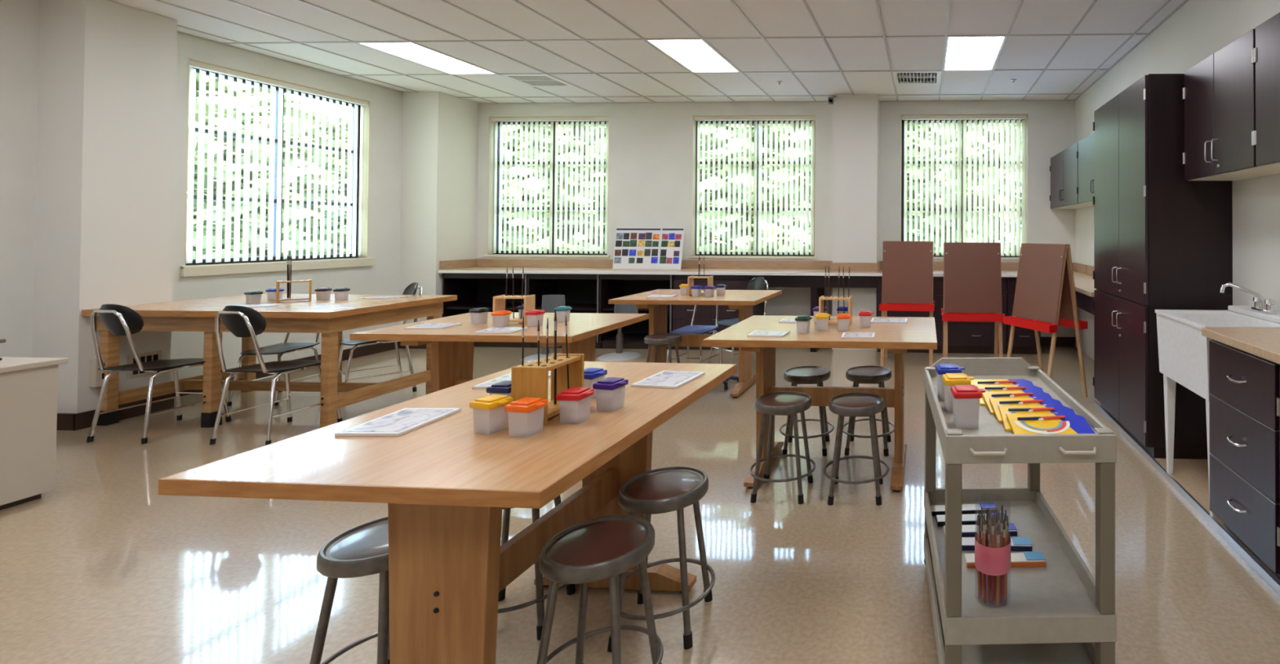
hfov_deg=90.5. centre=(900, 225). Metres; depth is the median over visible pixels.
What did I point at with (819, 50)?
ceiling
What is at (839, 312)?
cup
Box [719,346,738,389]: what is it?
chair
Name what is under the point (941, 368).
paint pot
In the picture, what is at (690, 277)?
shelf
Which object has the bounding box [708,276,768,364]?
chair
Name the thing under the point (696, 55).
ceiling light
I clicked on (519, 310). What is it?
cup
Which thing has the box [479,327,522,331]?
print
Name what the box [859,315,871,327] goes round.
cup
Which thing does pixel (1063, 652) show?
shelf
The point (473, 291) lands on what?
base cabinet
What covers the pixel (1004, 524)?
paintbrush
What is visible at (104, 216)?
column
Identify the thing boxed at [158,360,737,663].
trestle table
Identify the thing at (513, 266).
paintbrush
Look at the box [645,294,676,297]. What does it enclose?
paper
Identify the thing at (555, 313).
paintbrush
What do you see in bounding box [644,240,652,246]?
picture
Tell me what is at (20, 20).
wall
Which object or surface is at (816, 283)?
base cabinet
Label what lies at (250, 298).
cup
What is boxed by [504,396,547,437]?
paint pot
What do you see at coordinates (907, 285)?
easel
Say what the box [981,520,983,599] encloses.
paintbrush
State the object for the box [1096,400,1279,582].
trim
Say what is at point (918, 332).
trestle table
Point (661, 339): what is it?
stool
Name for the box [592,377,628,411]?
paint pot
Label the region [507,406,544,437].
cup
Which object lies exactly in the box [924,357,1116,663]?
utility cart
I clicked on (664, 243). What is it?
picture
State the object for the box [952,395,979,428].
cup
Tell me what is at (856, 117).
column
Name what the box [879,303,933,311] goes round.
paint tray
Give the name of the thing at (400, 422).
paper
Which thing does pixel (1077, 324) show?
paint tray
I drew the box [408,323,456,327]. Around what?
print
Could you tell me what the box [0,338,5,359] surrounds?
hole punch
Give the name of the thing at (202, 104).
vertical blind
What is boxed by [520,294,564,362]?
chair
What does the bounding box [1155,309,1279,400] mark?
basin
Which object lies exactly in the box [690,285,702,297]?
paint pot
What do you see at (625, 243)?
picture
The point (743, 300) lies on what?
trestle table
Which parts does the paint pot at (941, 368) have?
lid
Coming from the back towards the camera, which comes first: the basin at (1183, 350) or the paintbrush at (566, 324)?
the basin at (1183, 350)
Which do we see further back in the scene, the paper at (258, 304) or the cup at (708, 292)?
the cup at (708, 292)
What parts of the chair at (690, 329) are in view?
leg, leg, seat, leg, frame, leg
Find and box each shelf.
[278,280,309,283]
[278,297,309,301]
[445,302,524,309]
[495,295,525,298]
[509,318,522,322]
[519,355,581,370]
[535,302,596,310]
[547,399,559,418]
[602,304,670,311]
[688,275,707,278]
[821,296,848,299]
[827,319,837,323]
[924,367,1116,463]
[924,486,1116,644]
[924,533,1095,663]
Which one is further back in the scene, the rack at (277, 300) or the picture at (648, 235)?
the picture at (648, 235)
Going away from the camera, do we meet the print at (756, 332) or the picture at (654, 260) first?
the print at (756, 332)
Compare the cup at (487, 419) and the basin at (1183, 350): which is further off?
the basin at (1183, 350)
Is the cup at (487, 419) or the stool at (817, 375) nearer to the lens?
the cup at (487, 419)
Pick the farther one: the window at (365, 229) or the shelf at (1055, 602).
the window at (365, 229)
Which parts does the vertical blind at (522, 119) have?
head rail, pull cord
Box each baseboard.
[56,341,426,430]
[1040,336,1075,346]
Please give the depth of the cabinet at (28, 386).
2.84 m
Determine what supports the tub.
on the utility cart
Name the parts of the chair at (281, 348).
leg, seat, leg, frame, leg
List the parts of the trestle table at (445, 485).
panel, panel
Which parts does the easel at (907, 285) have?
leg, leg, leg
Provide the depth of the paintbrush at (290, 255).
4.46 m
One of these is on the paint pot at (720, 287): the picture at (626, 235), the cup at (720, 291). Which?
the cup at (720, 291)
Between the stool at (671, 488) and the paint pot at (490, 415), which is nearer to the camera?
the paint pot at (490, 415)
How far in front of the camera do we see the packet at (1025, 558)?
1.90 m
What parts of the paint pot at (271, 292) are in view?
lid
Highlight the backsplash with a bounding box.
[1086,265,1093,275]
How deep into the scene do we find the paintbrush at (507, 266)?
3.45 m
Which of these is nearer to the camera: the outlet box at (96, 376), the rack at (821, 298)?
the rack at (821, 298)
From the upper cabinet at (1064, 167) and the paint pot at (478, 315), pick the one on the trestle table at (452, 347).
the paint pot at (478, 315)
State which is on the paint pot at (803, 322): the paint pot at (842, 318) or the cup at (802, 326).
the cup at (802, 326)
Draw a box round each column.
[32,0,177,413]
[399,91,478,324]
[831,93,879,350]
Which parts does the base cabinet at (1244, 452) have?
handle, handle, handle, drawer, drawer, drawer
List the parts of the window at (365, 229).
sill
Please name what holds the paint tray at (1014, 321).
on the easel at (1045, 293)
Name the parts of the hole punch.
lever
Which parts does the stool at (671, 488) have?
leg, leg, leg, leg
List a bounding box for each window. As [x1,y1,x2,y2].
[180,57,371,269]
[484,115,609,257]
[688,114,817,258]
[899,113,1028,259]
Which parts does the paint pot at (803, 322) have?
lid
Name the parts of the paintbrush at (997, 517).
handle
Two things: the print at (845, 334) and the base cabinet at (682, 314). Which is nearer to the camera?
the print at (845, 334)
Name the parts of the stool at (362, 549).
leg, leg, leg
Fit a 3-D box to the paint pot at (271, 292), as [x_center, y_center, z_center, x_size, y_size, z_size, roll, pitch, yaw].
[-4.870,0.535,4.503,0.086,0.089,0.072,0,-1,-1]
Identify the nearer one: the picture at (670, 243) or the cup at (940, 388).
the cup at (940, 388)
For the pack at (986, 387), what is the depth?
2.06 m
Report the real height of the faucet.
0.145 m
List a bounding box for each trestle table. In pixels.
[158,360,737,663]
[349,311,648,392]
[608,288,782,398]
[702,315,937,492]
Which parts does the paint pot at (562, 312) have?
lid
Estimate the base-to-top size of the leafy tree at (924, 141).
6.238 m
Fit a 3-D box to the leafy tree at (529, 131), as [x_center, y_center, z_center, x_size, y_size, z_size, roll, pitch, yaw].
[-11.577,-1.143,20.132,5.748,6.305,5.915,0,-1,2]
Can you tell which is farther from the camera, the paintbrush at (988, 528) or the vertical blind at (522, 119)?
the vertical blind at (522, 119)
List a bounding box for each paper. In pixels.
[243,303,282,307]
[334,408,461,435]
[362,295,407,298]
[404,323,462,328]
[471,371,551,388]
[474,327,528,333]
[631,370,705,388]
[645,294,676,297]
[746,330,790,337]
[778,318,796,322]
[840,332,875,337]
[870,317,907,323]
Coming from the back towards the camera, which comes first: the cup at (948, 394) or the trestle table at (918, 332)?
the trestle table at (918, 332)
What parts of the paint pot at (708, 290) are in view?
lid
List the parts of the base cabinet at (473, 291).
panel, rail, panel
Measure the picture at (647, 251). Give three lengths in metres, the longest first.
0.084 x 0.070 x 0.002 m
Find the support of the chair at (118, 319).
on the floor
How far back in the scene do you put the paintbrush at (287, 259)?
4.41 m
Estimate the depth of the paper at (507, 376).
2.06 m
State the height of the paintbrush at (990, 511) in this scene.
0.232 m
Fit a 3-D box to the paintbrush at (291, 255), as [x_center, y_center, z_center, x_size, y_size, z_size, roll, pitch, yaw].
[-4.637,0.391,4.395,0.008,0.330,0.007,2,-1,2]
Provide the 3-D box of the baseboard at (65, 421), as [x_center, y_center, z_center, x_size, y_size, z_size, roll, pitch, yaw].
[-5.748,1.294,1.828,0.430,0.110,9.600,0,-1,2]
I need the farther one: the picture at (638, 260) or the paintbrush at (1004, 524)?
the picture at (638, 260)
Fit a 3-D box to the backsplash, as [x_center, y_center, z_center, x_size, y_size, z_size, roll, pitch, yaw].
[2.005,0.475,5.375,0.020,0.102,1.930,0,-1,2]
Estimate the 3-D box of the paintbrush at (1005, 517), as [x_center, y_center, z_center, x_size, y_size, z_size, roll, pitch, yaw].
[0.309,0.978,1.724,0.009,0.261,0.009,1,0,15]
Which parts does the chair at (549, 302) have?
backrest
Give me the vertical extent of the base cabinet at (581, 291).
0.860 m
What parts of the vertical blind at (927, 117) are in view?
head rail, pull cord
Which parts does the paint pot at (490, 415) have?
lid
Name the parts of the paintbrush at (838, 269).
handle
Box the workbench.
[81,293,457,427]
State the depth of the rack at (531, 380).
1.67 m
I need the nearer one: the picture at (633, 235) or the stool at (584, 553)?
the stool at (584, 553)
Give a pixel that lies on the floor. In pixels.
(103, 566)
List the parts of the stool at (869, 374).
leg, leg, leg, leg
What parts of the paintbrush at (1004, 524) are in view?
handle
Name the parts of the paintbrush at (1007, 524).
handle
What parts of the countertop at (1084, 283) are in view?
apron panel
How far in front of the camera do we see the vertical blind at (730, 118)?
7.14 m
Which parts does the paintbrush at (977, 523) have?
handle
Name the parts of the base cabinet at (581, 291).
panel, rail, panel, panel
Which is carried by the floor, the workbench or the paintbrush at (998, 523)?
the workbench
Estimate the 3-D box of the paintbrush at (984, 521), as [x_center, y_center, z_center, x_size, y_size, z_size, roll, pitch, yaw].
[0.246,0.978,1.702,0.009,0.261,0.009,0,0,42]
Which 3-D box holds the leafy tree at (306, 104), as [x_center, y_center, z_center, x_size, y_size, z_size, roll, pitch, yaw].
[-16.814,-0.637,17.203,5.526,6.010,5.722,0,-1,2]
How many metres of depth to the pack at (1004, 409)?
1.81 m
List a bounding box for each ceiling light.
[356,42,496,74]
[646,39,739,72]
[943,35,1006,70]
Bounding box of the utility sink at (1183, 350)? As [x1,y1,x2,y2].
[1155,305,1279,517]
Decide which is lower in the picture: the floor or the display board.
the floor
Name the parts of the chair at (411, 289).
leg, leg, seat, leg, leg, frame, backrest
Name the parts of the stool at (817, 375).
leg, leg, leg, leg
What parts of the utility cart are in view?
leg, leg, leg, leg, leg, leg, leg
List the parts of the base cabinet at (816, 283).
rail, post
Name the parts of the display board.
panel, panel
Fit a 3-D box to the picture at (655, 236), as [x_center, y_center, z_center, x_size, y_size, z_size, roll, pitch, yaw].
[-2.954,0.137,6.975,0.078,0.066,0.002,0,-10,-1]
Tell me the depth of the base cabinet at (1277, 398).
2.10 m
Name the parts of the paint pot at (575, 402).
lid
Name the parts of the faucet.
spout, handle, handle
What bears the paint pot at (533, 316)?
on the trestle table at (452, 347)
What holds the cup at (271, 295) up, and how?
on the paint pot at (271, 292)
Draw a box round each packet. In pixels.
[930,502,996,515]
[935,512,1004,526]
[943,523,1017,537]
[961,537,1031,551]
[964,551,1045,568]
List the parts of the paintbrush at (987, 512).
handle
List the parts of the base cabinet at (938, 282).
drawer, drawer, drawer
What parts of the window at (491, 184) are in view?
sill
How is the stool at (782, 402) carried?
on the floor
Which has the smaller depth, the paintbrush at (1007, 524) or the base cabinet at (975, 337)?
the paintbrush at (1007, 524)
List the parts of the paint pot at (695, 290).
lid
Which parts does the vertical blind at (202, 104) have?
head rail, pull cord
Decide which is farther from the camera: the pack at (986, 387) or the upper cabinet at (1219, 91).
the upper cabinet at (1219, 91)
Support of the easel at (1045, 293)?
on the floor
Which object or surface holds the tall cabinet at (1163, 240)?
on the floor
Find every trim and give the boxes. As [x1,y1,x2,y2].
[177,0,1188,103]
[180,257,374,276]
[1093,400,1279,595]
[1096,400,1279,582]
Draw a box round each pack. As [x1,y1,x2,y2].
[970,378,1033,386]
[977,384,1043,405]
[982,391,1052,414]
[989,397,1062,422]
[998,404,1075,431]
[1005,413,1095,434]
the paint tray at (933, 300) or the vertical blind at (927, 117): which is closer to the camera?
the paint tray at (933, 300)
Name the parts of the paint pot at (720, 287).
lid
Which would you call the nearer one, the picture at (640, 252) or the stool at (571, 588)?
the stool at (571, 588)
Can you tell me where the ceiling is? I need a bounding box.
[108,0,1184,103]
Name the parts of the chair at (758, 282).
leg, seat, leg, backrest, frame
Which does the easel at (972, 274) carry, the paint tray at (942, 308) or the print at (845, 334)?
the paint tray at (942, 308)
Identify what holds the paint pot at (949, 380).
on the utility cart
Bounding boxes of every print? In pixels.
[243,303,277,306]
[365,295,402,297]
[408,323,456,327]
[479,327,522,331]
[649,294,674,296]
[750,330,786,334]
[782,319,795,320]
[843,332,872,336]
[872,318,905,321]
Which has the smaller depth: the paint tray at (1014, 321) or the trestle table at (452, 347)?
the trestle table at (452, 347)
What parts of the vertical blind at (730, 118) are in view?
head rail, pull cord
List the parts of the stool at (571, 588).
leg, leg, leg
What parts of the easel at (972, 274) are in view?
leg, leg, leg, leg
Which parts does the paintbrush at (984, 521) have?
handle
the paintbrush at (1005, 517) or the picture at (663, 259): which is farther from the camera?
the picture at (663, 259)
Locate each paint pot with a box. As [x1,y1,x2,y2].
[244,290,262,303]
[265,288,284,300]
[314,287,332,299]
[333,288,350,299]
[468,307,489,324]
[469,394,512,434]
[486,380,511,396]
[491,310,511,327]
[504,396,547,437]
[516,304,524,318]
[524,309,545,326]
[553,306,572,322]
[555,386,594,423]
[583,367,607,399]
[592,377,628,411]
[679,284,687,294]
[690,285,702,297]
[703,285,715,297]
[715,284,726,295]
[795,315,813,333]
[812,306,827,322]
[815,312,831,330]
[836,306,848,313]
[836,313,852,330]
[858,311,874,327]
[935,363,964,399]
[942,373,973,413]
[950,384,985,428]
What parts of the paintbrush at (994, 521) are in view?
handle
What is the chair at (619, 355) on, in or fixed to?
on the floor
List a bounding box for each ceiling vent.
[499,74,574,86]
[892,71,941,84]
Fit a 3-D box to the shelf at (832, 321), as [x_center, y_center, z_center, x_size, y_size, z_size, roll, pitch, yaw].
[-0.388,0.569,3.433,0.160,0.012,0.080,0,-1,2]
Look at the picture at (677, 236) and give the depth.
6.91 m
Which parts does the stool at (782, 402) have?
leg, leg, leg, leg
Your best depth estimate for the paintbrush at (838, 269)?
3.45 m
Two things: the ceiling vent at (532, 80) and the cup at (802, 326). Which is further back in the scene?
the ceiling vent at (532, 80)
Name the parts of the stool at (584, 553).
leg, leg, leg, leg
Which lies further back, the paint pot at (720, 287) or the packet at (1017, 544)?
the paint pot at (720, 287)
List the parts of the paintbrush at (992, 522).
handle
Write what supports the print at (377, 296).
on the paper at (376, 296)
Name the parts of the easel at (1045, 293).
leg, leg, leg, leg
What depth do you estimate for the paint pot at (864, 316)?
3.30 m
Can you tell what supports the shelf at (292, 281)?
attached to the rack at (277, 300)
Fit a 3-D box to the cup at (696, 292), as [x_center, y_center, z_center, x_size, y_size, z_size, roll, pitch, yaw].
[-1.718,0.560,4.860,0.064,0.074,0.064,0,-1,8]
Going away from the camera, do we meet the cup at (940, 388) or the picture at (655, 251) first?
the cup at (940, 388)
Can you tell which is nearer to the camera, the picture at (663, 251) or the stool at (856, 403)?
the stool at (856, 403)
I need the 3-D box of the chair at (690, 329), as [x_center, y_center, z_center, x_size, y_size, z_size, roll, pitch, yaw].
[-1.959,1.000,5.524,0.379,0.822,0.482,0,-1,9]
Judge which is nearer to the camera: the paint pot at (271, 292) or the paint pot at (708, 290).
the paint pot at (271, 292)
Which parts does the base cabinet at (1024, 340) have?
drawer, drawer, drawer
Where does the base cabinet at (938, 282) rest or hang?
on the floor
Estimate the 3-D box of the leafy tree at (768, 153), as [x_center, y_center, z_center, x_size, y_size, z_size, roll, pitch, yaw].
[-5.552,-1.075,19.870,5.942,6.269,5.954,0,-1,2]
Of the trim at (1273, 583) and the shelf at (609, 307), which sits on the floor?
the trim at (1273, 583)
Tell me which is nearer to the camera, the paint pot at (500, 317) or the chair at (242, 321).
the paint pot at (500, 317)
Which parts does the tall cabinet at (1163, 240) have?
door, door, handle, handle, handle, door, door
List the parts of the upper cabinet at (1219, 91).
door, handle, handle, door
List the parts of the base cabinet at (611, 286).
panel, panel, rail, panel, panel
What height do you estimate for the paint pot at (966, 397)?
0.113 m
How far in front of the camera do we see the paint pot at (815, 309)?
3.49 m
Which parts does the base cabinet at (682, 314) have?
drawer, drawer, drawer, drawer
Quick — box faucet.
[1219,282,1277,314]
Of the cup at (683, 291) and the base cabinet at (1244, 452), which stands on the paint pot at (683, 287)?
the cup at (683, 291)
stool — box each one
[309,515,390,663]
[497,494,575,639]
[536,514,663,663]
[607,466,715,652]
[644,333,681,363]
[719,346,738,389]
[749,391,816,503]
[779,365,834,456]
[823,391,888,505]
[842,364,894,456]
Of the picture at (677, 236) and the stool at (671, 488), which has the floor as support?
the stool at (671, 488)
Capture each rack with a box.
[275,279,311,302]
[492,294,535,324]
[511,353,584,425]
[687,275,713,295]
[818,295,852,325]
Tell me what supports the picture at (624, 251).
attached to the display board
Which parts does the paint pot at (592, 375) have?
lid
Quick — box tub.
[974,530,1010,575]
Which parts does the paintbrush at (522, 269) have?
handle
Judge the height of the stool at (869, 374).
0.485 m
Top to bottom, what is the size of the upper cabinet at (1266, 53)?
0.635 m
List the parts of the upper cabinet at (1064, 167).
door, door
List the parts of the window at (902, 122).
sill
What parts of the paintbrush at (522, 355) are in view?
handle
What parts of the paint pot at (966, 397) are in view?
lid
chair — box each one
[86,303,231,444]
[209,305,342,444]
[227,332,320,405]
[337,282,422,392]
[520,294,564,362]
[596,303,641,361]
[666,284,719,363]
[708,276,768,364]
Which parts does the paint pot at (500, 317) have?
lid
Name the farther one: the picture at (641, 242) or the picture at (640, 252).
the picture at (641, 242)
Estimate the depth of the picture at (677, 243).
6.90 m
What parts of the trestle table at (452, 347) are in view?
panel, panel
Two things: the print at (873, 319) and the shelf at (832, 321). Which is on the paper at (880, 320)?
the print at (873, 319)
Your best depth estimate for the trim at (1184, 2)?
6.26 m
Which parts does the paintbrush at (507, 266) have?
handle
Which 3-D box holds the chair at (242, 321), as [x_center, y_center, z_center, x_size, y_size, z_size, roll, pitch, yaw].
[-4.127,0.939,3.815,0.408,0.883,0.518,0,-1,4]
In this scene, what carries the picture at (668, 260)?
attached to the display board
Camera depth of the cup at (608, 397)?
1.75 m
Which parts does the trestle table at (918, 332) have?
panel, panel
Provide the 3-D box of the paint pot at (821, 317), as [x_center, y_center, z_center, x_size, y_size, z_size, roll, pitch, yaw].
[-0.434,0.538,3.236,0.086,0.089,0.072,0,-1,-5]
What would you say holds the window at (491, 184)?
in the wall at (651, 144)
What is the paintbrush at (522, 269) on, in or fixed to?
in the rack at (499, 301)
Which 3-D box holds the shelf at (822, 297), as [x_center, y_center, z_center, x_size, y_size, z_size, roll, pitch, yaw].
[-0.387,0.432,3.434,0.160,0.010,0.092,0,-1,2]
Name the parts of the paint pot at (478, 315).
lid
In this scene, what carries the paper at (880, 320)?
on the trestle table at (918, 332)
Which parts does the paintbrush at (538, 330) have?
handle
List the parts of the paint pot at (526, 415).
lid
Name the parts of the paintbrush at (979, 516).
handle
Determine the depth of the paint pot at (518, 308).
3.52 m
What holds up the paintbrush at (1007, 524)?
in the tub
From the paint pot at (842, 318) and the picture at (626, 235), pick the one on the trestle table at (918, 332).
the paint pot at (842, 318)
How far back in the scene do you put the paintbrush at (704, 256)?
4.98 m
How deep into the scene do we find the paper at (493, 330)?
3.12 m
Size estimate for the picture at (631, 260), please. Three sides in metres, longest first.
0.071 x 0.067 x 0.002 m
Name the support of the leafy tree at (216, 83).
on the pavement
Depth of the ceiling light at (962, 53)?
5.16 m
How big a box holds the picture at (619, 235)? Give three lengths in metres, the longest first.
0.077 x 0.076 x 0.002 m
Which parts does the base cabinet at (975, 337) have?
drawer, drawer, drawer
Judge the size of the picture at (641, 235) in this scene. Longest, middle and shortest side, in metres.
0.082 x 0.076 x 0.002 m
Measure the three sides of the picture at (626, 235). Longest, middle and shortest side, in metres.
0.078 x 0.070 x 0.002 m
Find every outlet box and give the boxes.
[88,356,119,386]
[127,350,161,378]
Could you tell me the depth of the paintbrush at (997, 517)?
1.73 m
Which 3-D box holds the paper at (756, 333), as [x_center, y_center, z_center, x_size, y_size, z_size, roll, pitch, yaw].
[-0.703,0.575,3.075,0.190,0.009,0.140,0,-1,4]
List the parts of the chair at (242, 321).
leg, backrest, frame, seat, leg, leg, leg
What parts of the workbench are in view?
leg, leg, leg, leg, leg, leg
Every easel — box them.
[879,240,934,366]
[941,242,1004,357]
[1003,243,1088,396]
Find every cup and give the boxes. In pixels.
[245,293,261,303]
[266,290,282,300]
[315,290,330,299]
[334,290,348,299]
[470,311,488,324]
[472,404,508,434]
[489,392,511,396]
[493,314,510,327]
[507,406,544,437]
[518,309,524,318]
[526,313,543,326]
[555,310,570,322]
[559,395,591,423]
[583,375,604,399]
[595,385,625,411]
[680,287,687,294]
[691,288,701,297]
[704,288,714,297]
[716,287,724,295]
[795,320,810,333]
[813,310,826,322]
[816,318,827,330]
[837,319,848,330]
[838,311,848,313]
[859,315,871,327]
[937,373,944,399]
[943,382,954,413]
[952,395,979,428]
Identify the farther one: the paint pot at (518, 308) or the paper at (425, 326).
the paint pot at (518, 308)
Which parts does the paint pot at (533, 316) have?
lid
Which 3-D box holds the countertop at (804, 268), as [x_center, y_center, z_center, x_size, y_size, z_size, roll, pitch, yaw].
[-1.621,0.495,6.780,7.383,0.138,0.574,0,-1,2]
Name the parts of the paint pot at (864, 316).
lid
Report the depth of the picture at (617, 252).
6.93 m
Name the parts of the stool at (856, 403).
leg, leg, leg, leg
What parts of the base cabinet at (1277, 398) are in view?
door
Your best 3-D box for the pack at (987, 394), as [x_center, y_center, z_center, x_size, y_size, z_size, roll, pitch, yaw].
[0.400,0.591,1.940,0.230,0.034,0.170,0,-1,-2]
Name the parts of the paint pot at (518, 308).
lid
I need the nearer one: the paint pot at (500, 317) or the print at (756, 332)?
the print at (756, 332)
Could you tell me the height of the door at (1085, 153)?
0.610 m
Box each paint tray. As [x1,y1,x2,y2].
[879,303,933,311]
[887,300,934,306]
[941,307,995,315]
[942,312,1004,321]
[1003,315,1057,333]
[1036,317,1088,329]
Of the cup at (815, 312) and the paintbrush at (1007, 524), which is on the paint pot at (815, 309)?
the cup at (815, 312)
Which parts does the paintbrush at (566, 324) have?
handle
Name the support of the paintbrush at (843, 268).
in the rack at (821, 298)
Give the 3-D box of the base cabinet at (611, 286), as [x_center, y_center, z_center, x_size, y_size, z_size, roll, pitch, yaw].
[-3.017,0.991,6.847,0.840,0.860,0.519,0,-1,2]
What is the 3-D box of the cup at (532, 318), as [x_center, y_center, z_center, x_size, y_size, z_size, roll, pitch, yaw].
[-2.103,0.540,3.325,0.064,0.074,0.064,0,-1,8]
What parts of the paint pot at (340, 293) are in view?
lid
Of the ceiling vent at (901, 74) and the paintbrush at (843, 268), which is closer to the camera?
the paintbrush at (843, 268)
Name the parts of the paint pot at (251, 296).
lid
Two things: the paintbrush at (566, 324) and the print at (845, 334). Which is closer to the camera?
the paintbrush at (566, 324)
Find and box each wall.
[0,0,402,381]
[476,100,1075,337]
[1075,0,1279,359]
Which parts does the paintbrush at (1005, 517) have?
handle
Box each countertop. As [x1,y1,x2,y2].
[438,258,1088,276]
[1073,265,1096,314]
[1201,327,1279,364]
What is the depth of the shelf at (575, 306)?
6.84 m
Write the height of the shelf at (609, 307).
0.018 m
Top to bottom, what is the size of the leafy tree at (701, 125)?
6.210 m
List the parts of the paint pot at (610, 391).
lid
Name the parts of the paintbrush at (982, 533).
handle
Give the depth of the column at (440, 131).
6.66 m
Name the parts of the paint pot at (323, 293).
lid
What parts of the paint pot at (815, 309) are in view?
lid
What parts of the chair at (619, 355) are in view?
backrest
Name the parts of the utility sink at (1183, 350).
leg, leg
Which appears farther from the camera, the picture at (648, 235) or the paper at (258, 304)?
the picture at (648, 235)
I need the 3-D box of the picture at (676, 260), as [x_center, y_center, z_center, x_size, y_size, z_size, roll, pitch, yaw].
[-2.671,0.415,6.864,0.073,0.078,0.002,0,-10,8]
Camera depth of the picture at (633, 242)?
6.95 m
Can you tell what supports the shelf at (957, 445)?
attached to the utility cart
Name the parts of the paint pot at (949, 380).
lid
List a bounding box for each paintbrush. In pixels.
[286,254,288,297]
[288,254,290,296]
[289,254,292,298]
[505,266,507,310]
[512,266,514,318]
[520,269,524,319]
[521,315,524,365]
[537,320,539,365]
[546,317,548,362]
[554,309,556,404]
[564,315,568,388]
[699,259,700,285]
[703,256,704,292]
[823,265,826,312]
[828,266,830,319]
[837,269,839,314]
[843,267,844,313]
[848,266,849,297]
[976,514,980,599]
[978,510,982,591]
[978,515,981,595]
[980,506,983,544]
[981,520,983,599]
[982,513,986,602]
[986,507,988,593]
[987,524,990,601]
[988,508,991,591]
[990,511,991,577]
[991,514,994,604]
[993,513,995,599]
[995,511,998,596]
[995,524,999,605]
[998,509,999,524]
[998,523,999,602]
[999,511,1002,599]
[1001,518,1005,602]
[1004,509,1007,598]
[1004,515,1008,595]
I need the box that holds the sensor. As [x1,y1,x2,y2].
[827,95,835,103]
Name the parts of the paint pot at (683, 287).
lid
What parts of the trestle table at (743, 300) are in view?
panel, panel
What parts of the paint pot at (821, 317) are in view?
lid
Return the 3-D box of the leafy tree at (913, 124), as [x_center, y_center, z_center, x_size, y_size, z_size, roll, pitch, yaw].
[0.419,-1.092,19.646,5.802,6.185,5.869,0,-1,-1]
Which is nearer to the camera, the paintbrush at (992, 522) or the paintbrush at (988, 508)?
the paintbrush at (992, 522)
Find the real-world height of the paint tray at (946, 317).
0.060 m
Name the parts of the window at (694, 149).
sill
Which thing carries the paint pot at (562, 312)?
on the trestle table at (452, 347)
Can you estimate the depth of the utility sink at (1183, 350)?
3.00 m
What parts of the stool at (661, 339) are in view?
leg, leg, leg, leg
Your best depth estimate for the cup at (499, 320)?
3.26 m
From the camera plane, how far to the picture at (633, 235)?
6.97 m
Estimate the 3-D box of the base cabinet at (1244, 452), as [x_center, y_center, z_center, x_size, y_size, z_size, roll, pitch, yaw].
[1.621,0.927,2.365,0.530,0.848,0.515,0,-1,2]
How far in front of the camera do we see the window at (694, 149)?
7.17 m
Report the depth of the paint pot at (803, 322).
3.11 m
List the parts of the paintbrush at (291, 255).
handle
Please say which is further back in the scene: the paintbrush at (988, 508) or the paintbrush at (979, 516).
the paintbrush at (988, 508)
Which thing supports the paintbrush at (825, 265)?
in the rack at (821, 298)
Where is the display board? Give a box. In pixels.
[612,227,684,269]
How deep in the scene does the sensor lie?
6.68 m
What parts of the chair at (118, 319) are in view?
leg, backrest, frame, seat, leg, leg, leg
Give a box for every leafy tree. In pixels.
[185,73,346,259]
[203,101,348,253]
[501,124,606,250]
[502,131,599,231]
[699,124,811,252]
[720,142,804,248]
[906,123,941,249]
[907,123,1022,253]
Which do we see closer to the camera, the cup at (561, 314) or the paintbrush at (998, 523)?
the paintbrush at (998, 523)
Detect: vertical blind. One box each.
[186,59,368,263]
[490,116,608,253]
[693,115,815,254]
[901,114,1026,256]
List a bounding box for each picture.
[613,257,621,262]
[614,249,621,255]
[615,240,622,246]
[616,232,622,239]
[622,232,629,239]
[622,240,630,246]
[622,248,628,255]
[628,257,635,262]
[629,240,636,246]
[629,248,635,255]
[630,232,637,239]
[636,249,644,255]
[636,257,643,262]
[637,240,644,246]
[638,232,645,239]
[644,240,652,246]
[644,248,650,255]
[645,232,652,239]
[650,257,657,262]
[651,248,657,255]
[652,240,658,246]
[653,234,659,239]
[659,256,666,263]
[660,248,666,256]
[661,240,667,246]
[662,233,668,239]
[666,257,672,263]
[667,240,674,246]
[668,233,675,239]
[672,257,679,263]
[673,250,679,256]
[674,240,679,246]
[675,234,681,239]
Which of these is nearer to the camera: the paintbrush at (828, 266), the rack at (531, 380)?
the rack at (531, 380)
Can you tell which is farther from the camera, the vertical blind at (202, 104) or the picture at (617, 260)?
the picture at (617, 260)
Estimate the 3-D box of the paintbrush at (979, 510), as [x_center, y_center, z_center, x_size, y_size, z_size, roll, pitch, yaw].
[0.240,0.989,1.759,0.009,0.240,0.009,-2,-2,37]
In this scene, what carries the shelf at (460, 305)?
attached to the base cabinet at (473, 291)
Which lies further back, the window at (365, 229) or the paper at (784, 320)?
the window at (365, 229)
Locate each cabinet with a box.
[0,356,67,510]
[442,272,530,347]
[527,273,602,348]
[599,274,674,349]
[672,274,764,350]
[752,275,876,351]
[876,275,943,352]
[947,276,1007,353]
[1006,276,1040,354]
[1049,142,1093,208]
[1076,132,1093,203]
[1093,73,1232,459]
[1182,28,1279,180]
[1208,339,1279,579]
[1253,12,1279,166]
[1276,367,1279,546]
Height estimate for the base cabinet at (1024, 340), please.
0.860 m
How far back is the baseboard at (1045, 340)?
6.90 m
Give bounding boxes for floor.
[0,346,1279,663]
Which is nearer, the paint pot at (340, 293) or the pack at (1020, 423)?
the pack at (1020, 423)
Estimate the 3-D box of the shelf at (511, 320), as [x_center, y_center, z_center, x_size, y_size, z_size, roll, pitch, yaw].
[-2.290,0.561,3.423,0.160,0.012,0.080,0,-1,-4]
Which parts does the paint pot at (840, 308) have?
lid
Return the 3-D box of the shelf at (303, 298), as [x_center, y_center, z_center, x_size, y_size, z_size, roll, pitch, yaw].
[-4.630,0.564,4.412,0.160,0.012,0.080,1,-1,-45]
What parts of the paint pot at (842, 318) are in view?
lid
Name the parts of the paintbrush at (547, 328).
handle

